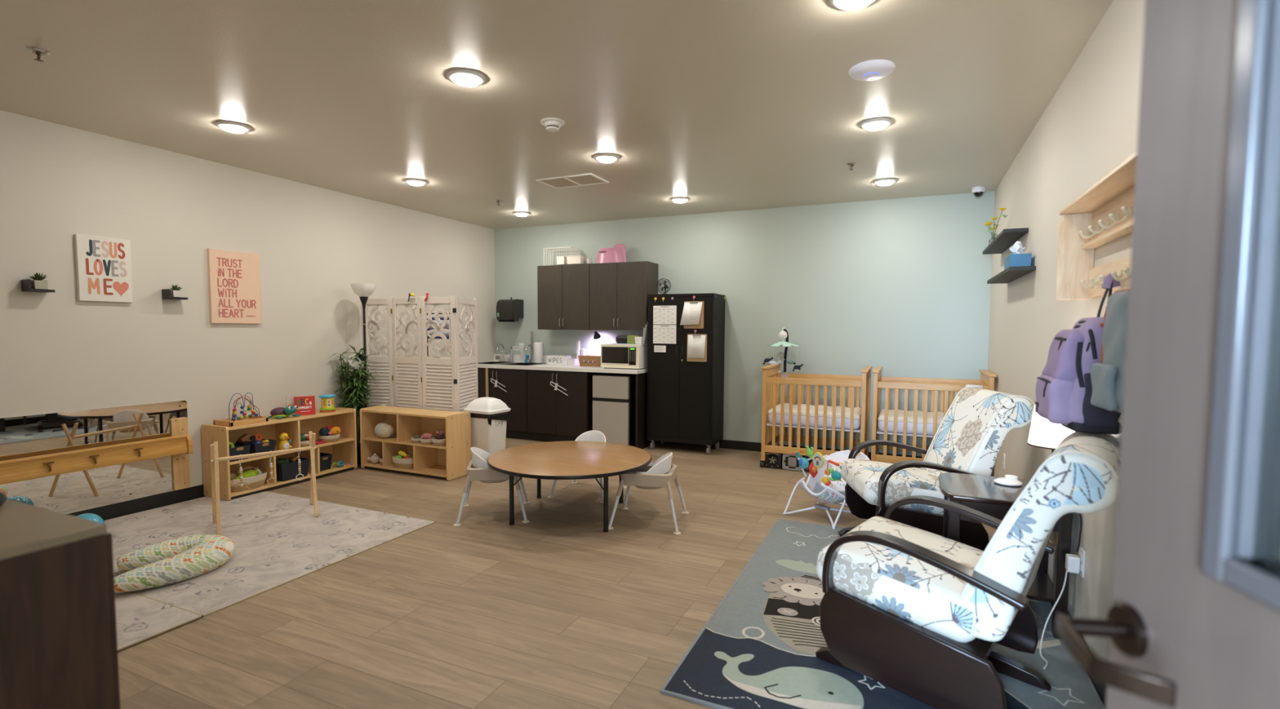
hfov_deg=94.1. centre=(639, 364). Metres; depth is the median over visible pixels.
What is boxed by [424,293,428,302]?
toy
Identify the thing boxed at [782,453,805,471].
equipment box
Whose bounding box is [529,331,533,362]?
cutting board
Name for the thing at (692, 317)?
clipboard
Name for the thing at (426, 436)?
plush toy
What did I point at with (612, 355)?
microwave
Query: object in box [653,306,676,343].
weekly schedule
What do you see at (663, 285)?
desk fan
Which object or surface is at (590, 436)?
chair
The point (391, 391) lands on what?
folding screen
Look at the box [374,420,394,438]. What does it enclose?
ball
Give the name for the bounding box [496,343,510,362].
faucet
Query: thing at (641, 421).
cabinet end panel
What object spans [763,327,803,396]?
mobile
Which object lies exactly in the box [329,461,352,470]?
toy
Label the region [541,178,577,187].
grille
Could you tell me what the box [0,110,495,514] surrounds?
wall
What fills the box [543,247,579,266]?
wire rack
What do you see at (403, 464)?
rope basket
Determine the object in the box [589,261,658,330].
upper cabinet
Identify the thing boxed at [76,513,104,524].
toy
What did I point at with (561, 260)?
storage bin
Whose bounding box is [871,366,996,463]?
crib
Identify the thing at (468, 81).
diffuser
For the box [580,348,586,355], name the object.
wipes canister
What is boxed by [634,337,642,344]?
container
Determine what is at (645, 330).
paper stack
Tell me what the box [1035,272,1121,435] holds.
backpack
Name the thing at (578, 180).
grille
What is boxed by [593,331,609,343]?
lamp
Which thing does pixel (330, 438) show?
rope basket
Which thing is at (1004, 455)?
wall outlet
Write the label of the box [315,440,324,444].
stick
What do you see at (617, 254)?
chair
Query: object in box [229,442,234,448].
toy
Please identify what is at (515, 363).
sink
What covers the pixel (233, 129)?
diffuser
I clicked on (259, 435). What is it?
toy
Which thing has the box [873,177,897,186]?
recessed light
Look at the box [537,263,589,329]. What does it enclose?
upper cabinet
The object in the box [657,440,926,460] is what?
baseboard
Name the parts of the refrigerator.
fridge door, freezer door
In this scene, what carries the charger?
attached to the wall outlet at (1082, 553)
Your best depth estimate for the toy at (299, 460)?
4.43 m
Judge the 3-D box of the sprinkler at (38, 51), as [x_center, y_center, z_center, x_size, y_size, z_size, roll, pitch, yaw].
[-2.948,-1.516,2.921,0.086,0.048,0.086,2,4,24]
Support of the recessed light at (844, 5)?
in the ceiling
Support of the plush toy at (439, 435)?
in the rope basket at (435, 442)
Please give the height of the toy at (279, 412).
0.116 m
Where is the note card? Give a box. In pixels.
[653,345,666,352]
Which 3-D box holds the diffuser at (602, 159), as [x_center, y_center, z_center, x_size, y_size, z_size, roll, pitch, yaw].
[-0.262,-1.607,4.682,0.134,0.028,0.134,2,4,24]
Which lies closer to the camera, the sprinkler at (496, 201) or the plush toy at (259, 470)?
the plush toy at (259, 470)
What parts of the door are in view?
lever, lite frame, glass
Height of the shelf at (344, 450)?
0.594 m
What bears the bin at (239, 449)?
on the shelf at (344, 450)
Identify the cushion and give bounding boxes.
[816,516,983,642]
[840,458,943,515]
[922,386,1034,476]
[961,432,1119,641]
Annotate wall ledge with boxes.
[21,280,54,293]
[161,288,187,300]
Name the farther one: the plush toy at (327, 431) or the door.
the plush toy at (327, 431)
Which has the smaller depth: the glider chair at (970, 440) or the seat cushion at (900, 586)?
the seat cushion at (900, 586)
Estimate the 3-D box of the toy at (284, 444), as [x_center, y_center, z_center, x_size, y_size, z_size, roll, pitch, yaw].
[-3.103,0.674,5.208,0.095,0.161,0.106,2,4,24]
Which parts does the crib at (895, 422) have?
frame, cap rail, rail, rail, mattress, rail, rail, frame, cap rail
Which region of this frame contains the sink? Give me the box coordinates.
[471,361,546,365]
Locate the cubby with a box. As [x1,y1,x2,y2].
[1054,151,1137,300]
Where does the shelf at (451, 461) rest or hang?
on the floor
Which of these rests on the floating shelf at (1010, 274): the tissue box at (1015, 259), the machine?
the tissue box at (1015, 259)
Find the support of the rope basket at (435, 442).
on the shelf at (451, 461)
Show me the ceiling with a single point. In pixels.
(720, 105)
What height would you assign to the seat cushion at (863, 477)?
0.242 m
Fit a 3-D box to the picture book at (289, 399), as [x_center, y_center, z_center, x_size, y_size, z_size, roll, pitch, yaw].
[-3.128,0.369,5.418,0.152,0.186,0.034,-3,5,-42]
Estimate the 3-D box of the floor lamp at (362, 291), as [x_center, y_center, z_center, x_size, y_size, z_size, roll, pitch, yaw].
[-2.768,0.107,5.980,0.243,1.819,0.262,2,4,24]
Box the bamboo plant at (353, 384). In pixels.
[328,345,379,466]
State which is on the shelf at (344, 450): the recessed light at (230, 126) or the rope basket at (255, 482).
the rope basket at (255, 482)
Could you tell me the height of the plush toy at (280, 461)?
0.060 m
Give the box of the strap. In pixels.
[0,492,7,506]
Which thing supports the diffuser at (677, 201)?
attached to the recessed light at (679, 199)
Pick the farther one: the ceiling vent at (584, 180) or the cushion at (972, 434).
the ceiling vent at (584, 180)
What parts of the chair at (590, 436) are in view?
leg, leg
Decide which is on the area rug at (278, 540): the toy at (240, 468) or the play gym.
the play gym
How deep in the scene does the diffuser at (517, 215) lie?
6.95 m
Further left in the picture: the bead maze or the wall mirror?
the wall mirror
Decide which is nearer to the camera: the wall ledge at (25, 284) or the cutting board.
the wall ledge at (25, 284)
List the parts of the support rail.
rail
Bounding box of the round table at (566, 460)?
[487,440,651,532]
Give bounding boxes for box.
[546,355,571,364]
[763,452,783,468]
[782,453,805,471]
[804,455,813,471]
[1004,241,1031,270]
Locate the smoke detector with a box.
[540,117,564,132]
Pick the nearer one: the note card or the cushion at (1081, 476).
the cushion at (1081, 476)
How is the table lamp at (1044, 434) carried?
on the end table at (980, 493)
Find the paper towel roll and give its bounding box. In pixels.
[533,340,542,363]
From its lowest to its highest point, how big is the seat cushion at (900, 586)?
0.242 m
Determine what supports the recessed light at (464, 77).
in the ceiling
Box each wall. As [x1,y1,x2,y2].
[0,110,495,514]
[493,191,995,456]
[987,0,1145,661]
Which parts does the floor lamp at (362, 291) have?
lamp shade, lamp shade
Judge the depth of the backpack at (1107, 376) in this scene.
1.89 m
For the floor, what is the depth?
3.02 m
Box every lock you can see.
[490,378,506,391]
[550,381,568,395]
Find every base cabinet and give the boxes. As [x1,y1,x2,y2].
[0,499,120,708]
[466,368,528,439]
[526,369,603,442]
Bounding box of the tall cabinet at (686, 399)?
[646,293,724,454]
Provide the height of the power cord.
0.351 m
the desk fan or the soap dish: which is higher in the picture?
the desk fan
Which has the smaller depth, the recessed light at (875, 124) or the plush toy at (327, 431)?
the recessed light at (875, 124)
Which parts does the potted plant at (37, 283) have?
pot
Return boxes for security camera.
[971,186,985,197]
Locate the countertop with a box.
[465,354,647,373]
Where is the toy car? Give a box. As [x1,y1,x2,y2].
[235,433,255,445]
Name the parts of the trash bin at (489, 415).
lid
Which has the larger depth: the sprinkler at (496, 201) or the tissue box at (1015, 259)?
the sprinkler at (496, 201)
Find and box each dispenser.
[496,297,524,322]
[501,351,505,361]
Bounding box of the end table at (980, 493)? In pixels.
[937,472,1076,639]
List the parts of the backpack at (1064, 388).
zipper pull, zipper pull, panel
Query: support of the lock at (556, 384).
attached to the base cabinet at (553, 415)
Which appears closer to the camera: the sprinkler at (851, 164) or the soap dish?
the sprinkler at (851, 164)
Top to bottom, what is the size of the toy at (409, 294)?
0.087 m
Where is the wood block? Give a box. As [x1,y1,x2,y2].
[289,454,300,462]
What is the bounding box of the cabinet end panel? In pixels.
[635,372,657,448]
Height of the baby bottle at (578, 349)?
0.309 m
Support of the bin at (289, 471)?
on the shelf at (344, 450)
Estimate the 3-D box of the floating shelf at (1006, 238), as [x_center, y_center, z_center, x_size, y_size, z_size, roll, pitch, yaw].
[2.816,-0.947,4.629,0.145,0.026,1.280,2,4,24]
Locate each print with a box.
[74,234,133,302]
[206,248,261,324]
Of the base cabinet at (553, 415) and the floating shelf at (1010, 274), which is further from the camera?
the base cabinet at (553, 415)
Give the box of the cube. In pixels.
[626,335,639,344]
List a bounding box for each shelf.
[200,407,357,501]
[360,404,471,480]
[982,227,1028,254]
[986,266,1035,284]
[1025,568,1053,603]
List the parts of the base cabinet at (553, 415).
door, door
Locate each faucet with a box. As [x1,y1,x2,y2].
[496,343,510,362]
[524,344,533,363]
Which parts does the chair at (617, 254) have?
backrest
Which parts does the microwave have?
door, control panel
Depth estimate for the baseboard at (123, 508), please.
4.51 m
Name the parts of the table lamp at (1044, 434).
shade trim, lamp cord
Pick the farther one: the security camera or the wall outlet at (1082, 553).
the security camera
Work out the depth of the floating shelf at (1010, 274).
4.05 m
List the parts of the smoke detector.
plate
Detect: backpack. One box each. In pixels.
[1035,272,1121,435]
[1090,288,1128,413]
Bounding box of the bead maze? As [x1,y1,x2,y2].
[213,392,268,426]
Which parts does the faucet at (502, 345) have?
spout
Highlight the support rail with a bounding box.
[0,417,192,490]
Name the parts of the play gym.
leg, leg, leg, leg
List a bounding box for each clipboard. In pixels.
[680,301,703,328]
[686,333,706,362]
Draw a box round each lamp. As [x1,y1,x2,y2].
[347,283,376,408]
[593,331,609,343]
[1027,404,1082,551]
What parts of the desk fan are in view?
blade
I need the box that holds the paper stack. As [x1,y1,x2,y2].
[642,324,647,344]
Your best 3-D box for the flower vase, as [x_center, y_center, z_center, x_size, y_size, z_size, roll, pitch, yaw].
[2.896,-1.114,4.880,0.124,0.278,0.373,2,4,19]
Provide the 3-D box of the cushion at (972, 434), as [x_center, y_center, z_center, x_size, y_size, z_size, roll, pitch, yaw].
[2.075,0.506,3.728,0.439,0.689,0.570,1,4,4]
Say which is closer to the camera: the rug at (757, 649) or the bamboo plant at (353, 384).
the rug at (757, 649)
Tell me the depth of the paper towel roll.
7.79 m
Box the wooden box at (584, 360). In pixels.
[577,355,600,367]
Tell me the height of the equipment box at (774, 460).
0.156 m
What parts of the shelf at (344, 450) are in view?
panel, panel, panel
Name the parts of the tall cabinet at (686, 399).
door, door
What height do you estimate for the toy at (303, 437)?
0.080 m
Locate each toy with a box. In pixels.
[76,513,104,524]
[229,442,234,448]
[230,466,253,480]
[231,470,258,479]
[234,454,250,488]
[253,466,262,475]
[254,433,262,441]
[266,450,276,485]
[267,404,300,418]
[275,457,290,464]
[278,432,292,450]
[295,447,303,480]
[300,433,308,441]
[318,394,335,413]
[319,425,341,435]
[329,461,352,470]
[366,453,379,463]
[408,293,415,302]
[413,434,421,438]
[421,433,432,439]
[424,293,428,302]
[435,430,444,439]
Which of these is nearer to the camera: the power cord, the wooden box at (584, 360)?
the power cord
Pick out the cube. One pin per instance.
(630, 339)
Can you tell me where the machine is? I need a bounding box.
[993,475,1022,486]
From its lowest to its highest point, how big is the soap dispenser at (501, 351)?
0.154 m
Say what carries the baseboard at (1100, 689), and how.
attached to the wall at (1089, 127)
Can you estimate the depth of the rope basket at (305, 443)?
5.35 m
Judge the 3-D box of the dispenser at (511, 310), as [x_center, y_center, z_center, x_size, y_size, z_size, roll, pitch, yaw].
[-1.743,-0.739,7.990,0.275,0.331,0.246,2,4,24]
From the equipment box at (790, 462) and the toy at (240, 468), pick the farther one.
the equipment box at (790, 462)
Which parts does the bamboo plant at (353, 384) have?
stem, pot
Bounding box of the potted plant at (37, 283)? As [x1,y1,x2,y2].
[30,272,48,289]
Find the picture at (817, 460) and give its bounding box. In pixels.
[813,453,822,466]
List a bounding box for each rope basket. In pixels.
[230,471,266,492]
[300,440,309,447]
[317,434,340,443]
[378,457,382,465]
[392,455,413,469]
[410,436,421,443]
[420,437,432,444]
[431,437,445,446]
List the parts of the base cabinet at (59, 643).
door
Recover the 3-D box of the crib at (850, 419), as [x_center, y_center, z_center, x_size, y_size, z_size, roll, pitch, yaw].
[1.814,0.528,6.111,0.997,1.020,0.742,2,4,24]
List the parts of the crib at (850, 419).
frame, cap rail, rail, rail, mattress, rail, rail, frame, cap rail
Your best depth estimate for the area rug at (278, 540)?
3.97 m
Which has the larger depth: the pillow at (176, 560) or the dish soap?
the dish soap
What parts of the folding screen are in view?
panel frame, panel frame, panel frame, panel frame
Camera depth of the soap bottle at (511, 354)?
8.07 m
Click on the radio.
(620, 339)
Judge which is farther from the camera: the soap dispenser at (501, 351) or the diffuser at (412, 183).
the soap dispenser at (501, 351)
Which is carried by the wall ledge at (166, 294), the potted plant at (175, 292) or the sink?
the potted plant at (175, 292)
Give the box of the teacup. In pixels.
[586,258,593,263]
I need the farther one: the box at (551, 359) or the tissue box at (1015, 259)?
the box at (551, 359)
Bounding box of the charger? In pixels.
[1065,553,1080,573]
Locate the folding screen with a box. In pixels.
[364,296,478,412]
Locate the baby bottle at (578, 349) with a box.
[576,341,580,364]
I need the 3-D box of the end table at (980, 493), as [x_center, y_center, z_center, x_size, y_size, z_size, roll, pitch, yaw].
[1.783,0.915,2.979,0.532,0.610,0.510,2,4,24]
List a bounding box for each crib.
[760,363,872,467]
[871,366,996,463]
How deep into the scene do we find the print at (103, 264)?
4.21 m
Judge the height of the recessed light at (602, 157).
0.038 m
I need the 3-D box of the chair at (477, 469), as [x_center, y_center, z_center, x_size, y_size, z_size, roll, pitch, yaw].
[-1.097,0.868,4.478,0.532,0.504,0.522,0,4,-10]
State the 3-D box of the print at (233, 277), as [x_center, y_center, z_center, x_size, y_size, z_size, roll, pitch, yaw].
[-3.429,-0.654,5.051,0.032,0.607,0.414,2,4,24]
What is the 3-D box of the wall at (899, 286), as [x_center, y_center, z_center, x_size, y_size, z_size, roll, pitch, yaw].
[0.725,-0.401,7.098,5.947,2.740,0.120,2,4,24]
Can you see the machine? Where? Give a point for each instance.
(1009, 480)
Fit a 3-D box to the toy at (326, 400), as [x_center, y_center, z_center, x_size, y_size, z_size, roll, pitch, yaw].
[-2.973,0.365,5.668,0.148,0.164,0.148,2,4,24]
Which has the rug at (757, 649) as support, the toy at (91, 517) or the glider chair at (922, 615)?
the glider chair at (922, 615)
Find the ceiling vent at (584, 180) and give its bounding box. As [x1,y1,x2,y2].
[535,173,608,188]
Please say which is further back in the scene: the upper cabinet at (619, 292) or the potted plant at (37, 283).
the upper cabinet at (619, 292)
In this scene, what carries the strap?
on the base cabinet at (59, 643)
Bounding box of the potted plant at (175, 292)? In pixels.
[170,284,182,297]
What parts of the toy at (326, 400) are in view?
picture panel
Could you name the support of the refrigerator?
on the floor
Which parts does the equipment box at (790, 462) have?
plate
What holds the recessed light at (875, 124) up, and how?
in the ceiling
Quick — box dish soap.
[524,355,529,363]
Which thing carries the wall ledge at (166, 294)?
attached to the wall at (60, 353)
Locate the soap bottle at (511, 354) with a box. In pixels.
[509,347,513,362]
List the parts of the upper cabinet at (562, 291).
door, door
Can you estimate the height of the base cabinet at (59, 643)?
0.928 m
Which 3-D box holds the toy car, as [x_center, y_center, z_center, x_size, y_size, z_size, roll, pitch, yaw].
[-3.292,0.623,4.976,0.104,0.090,0.101,2,4,24]
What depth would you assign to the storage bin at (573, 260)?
7.29 m
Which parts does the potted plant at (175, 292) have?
pot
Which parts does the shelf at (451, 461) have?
panel, panel, panel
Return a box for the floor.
[111,437,996,708]
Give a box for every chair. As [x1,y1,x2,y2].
[453,447,530,526]
[547,431,626,503]
[595,244,626,263]
[608,452,688,534]
[815,431,1119,708]
[838,386,1035,551]
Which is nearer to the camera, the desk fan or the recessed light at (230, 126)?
the recessed light at (230, 126)
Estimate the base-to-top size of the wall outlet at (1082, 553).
0.116 m
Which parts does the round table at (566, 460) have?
leg, leg, leg, leg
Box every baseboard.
[67,484,204,520]
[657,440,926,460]
[991,475,1106,708]
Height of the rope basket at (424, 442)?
0.050 m
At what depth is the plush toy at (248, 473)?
4.93 m
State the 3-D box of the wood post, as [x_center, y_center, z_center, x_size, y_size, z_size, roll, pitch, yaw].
[-1.944,0.483,7.584,0.020,0.884,0.032,2,4,24]
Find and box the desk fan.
[656,278,671,294]
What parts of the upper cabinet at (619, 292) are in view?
door, door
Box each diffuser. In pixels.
[221,125,245,133]
[408,181,423,186]
[453,75,479,87]
[515,213,527,217]
[598,156,615,163]
[673,199,686,203]
[864,122,887,130]
[876,181,893,186]
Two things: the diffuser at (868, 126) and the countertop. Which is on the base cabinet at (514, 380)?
the countertop
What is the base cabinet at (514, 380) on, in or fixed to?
on the floor
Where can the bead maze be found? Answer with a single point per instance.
(254, 418)
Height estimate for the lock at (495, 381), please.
0.163 m
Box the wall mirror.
[0,400,187,514]
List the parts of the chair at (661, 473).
leg, leg, seat frame, leg, leg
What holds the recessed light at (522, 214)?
in the ceiling
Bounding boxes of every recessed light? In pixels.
[215,120,251,133]
[404,178,427,186]
[446,69,485,87]
[512,211,529,217]
[593,153,619,163]
[670,196,689,203]
[829,0,877,10]
[859,118,893,130]
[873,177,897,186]
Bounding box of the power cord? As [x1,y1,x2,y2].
[1039,569,1067,669]
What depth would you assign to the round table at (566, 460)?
4.30 m
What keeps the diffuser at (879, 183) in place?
attached to the recessed light at (887, 181)
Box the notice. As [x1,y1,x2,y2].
[512,346,521,351]
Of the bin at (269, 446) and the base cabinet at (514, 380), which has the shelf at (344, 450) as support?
the bin at (269, 446)
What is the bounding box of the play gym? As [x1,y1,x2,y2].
[209,431,318,535]
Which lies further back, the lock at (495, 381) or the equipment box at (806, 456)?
the lock at (495, 381)
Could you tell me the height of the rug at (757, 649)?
0.013 m
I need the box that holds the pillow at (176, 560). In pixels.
[114,534,235,592]
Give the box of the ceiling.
[0,0,1113,229]
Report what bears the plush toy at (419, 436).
in the rope basket at (413, 440)
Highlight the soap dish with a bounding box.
[568,358,577,365]
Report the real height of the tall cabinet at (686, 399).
1.784 m
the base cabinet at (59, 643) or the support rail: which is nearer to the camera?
the base cabinet at (59, 643)
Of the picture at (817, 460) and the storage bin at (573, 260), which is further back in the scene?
the storage bin at (573, 260)
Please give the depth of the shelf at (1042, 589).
2.83 m
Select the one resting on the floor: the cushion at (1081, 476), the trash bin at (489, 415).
the trash bin at (489, 415)
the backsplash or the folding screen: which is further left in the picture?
the folding screen
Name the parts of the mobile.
arm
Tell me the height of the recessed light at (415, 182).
0.038 m
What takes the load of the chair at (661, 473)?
on the floor
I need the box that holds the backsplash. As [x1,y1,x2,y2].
[493,354,576,363]
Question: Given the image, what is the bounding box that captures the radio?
[615,335,626,343]
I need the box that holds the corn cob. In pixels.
[398,450,409,457]
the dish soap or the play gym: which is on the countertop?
the dish soap
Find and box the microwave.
[600,343,647,369]
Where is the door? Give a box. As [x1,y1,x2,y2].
[1055,0,1279,708]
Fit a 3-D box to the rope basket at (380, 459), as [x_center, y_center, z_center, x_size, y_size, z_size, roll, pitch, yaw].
[-2.504,0.948,5.864,0.121,0.060,0.111,2,4,24]
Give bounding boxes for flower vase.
[984,208,1007,244]
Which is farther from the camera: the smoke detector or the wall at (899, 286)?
the wall at (899, 286)
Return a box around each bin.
[229,443,250,462]
[248,439,275,457]
[275,457,310,481]
[320,453,332,471]
[463,397,511,459]
[556,256,567,265]
[566,255,585,264]
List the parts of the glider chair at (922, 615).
rail, panel, seat frame, armrest, armrest, panel, rail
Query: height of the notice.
0.060 m
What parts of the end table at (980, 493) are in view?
leg, leg, leg, leg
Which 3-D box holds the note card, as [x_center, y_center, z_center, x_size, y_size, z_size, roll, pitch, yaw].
[0.227,-0.180,6.762,0.143,0.075,0.002,2,4,24]
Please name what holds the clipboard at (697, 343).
hanging from the hook
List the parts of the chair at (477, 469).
leg, leg, seat frame, leg, leg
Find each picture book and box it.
[285,395,305,416]
[293,395,315,415]
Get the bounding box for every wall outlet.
[1002,453,1005,469]
[1078,546,1084,577]
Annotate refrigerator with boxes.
[592,373,635,445]
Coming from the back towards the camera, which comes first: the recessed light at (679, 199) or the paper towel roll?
the paper towel roll
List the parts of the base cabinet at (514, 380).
door, door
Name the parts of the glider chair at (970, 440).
rail, panel, armrest, armrest, panel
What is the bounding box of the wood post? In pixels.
[485,368,488,397]
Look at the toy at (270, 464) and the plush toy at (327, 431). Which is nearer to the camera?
the toy at (270, 464)
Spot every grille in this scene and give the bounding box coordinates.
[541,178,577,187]
[566,175,604,185]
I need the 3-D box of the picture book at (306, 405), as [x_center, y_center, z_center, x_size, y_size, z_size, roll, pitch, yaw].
[-3.062,0.375,5.442,0.166,0.172,0.031,-3,5,-42]
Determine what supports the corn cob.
in the rope basket at (403, 464)
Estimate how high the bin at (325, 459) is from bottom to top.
0.140 m
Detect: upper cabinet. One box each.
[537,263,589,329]
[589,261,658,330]
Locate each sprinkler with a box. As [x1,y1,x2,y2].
[26,46,50,62]
[494,200,502,205]
[845,162,857,170]
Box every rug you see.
[103,491,436,618]
[659,519,1105,708]
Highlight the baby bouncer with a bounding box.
[782,446,870,528]
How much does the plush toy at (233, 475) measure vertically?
0.101 m
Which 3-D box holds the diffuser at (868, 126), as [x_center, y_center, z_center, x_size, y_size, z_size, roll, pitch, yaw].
[1.534,-1.547,3.876,0.134,0.028,0.134,2,4,24]
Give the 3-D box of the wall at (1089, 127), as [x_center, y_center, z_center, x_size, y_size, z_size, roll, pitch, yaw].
[2.108,-0.128,2.788,0.120,2.740,6.860,2,4,24]

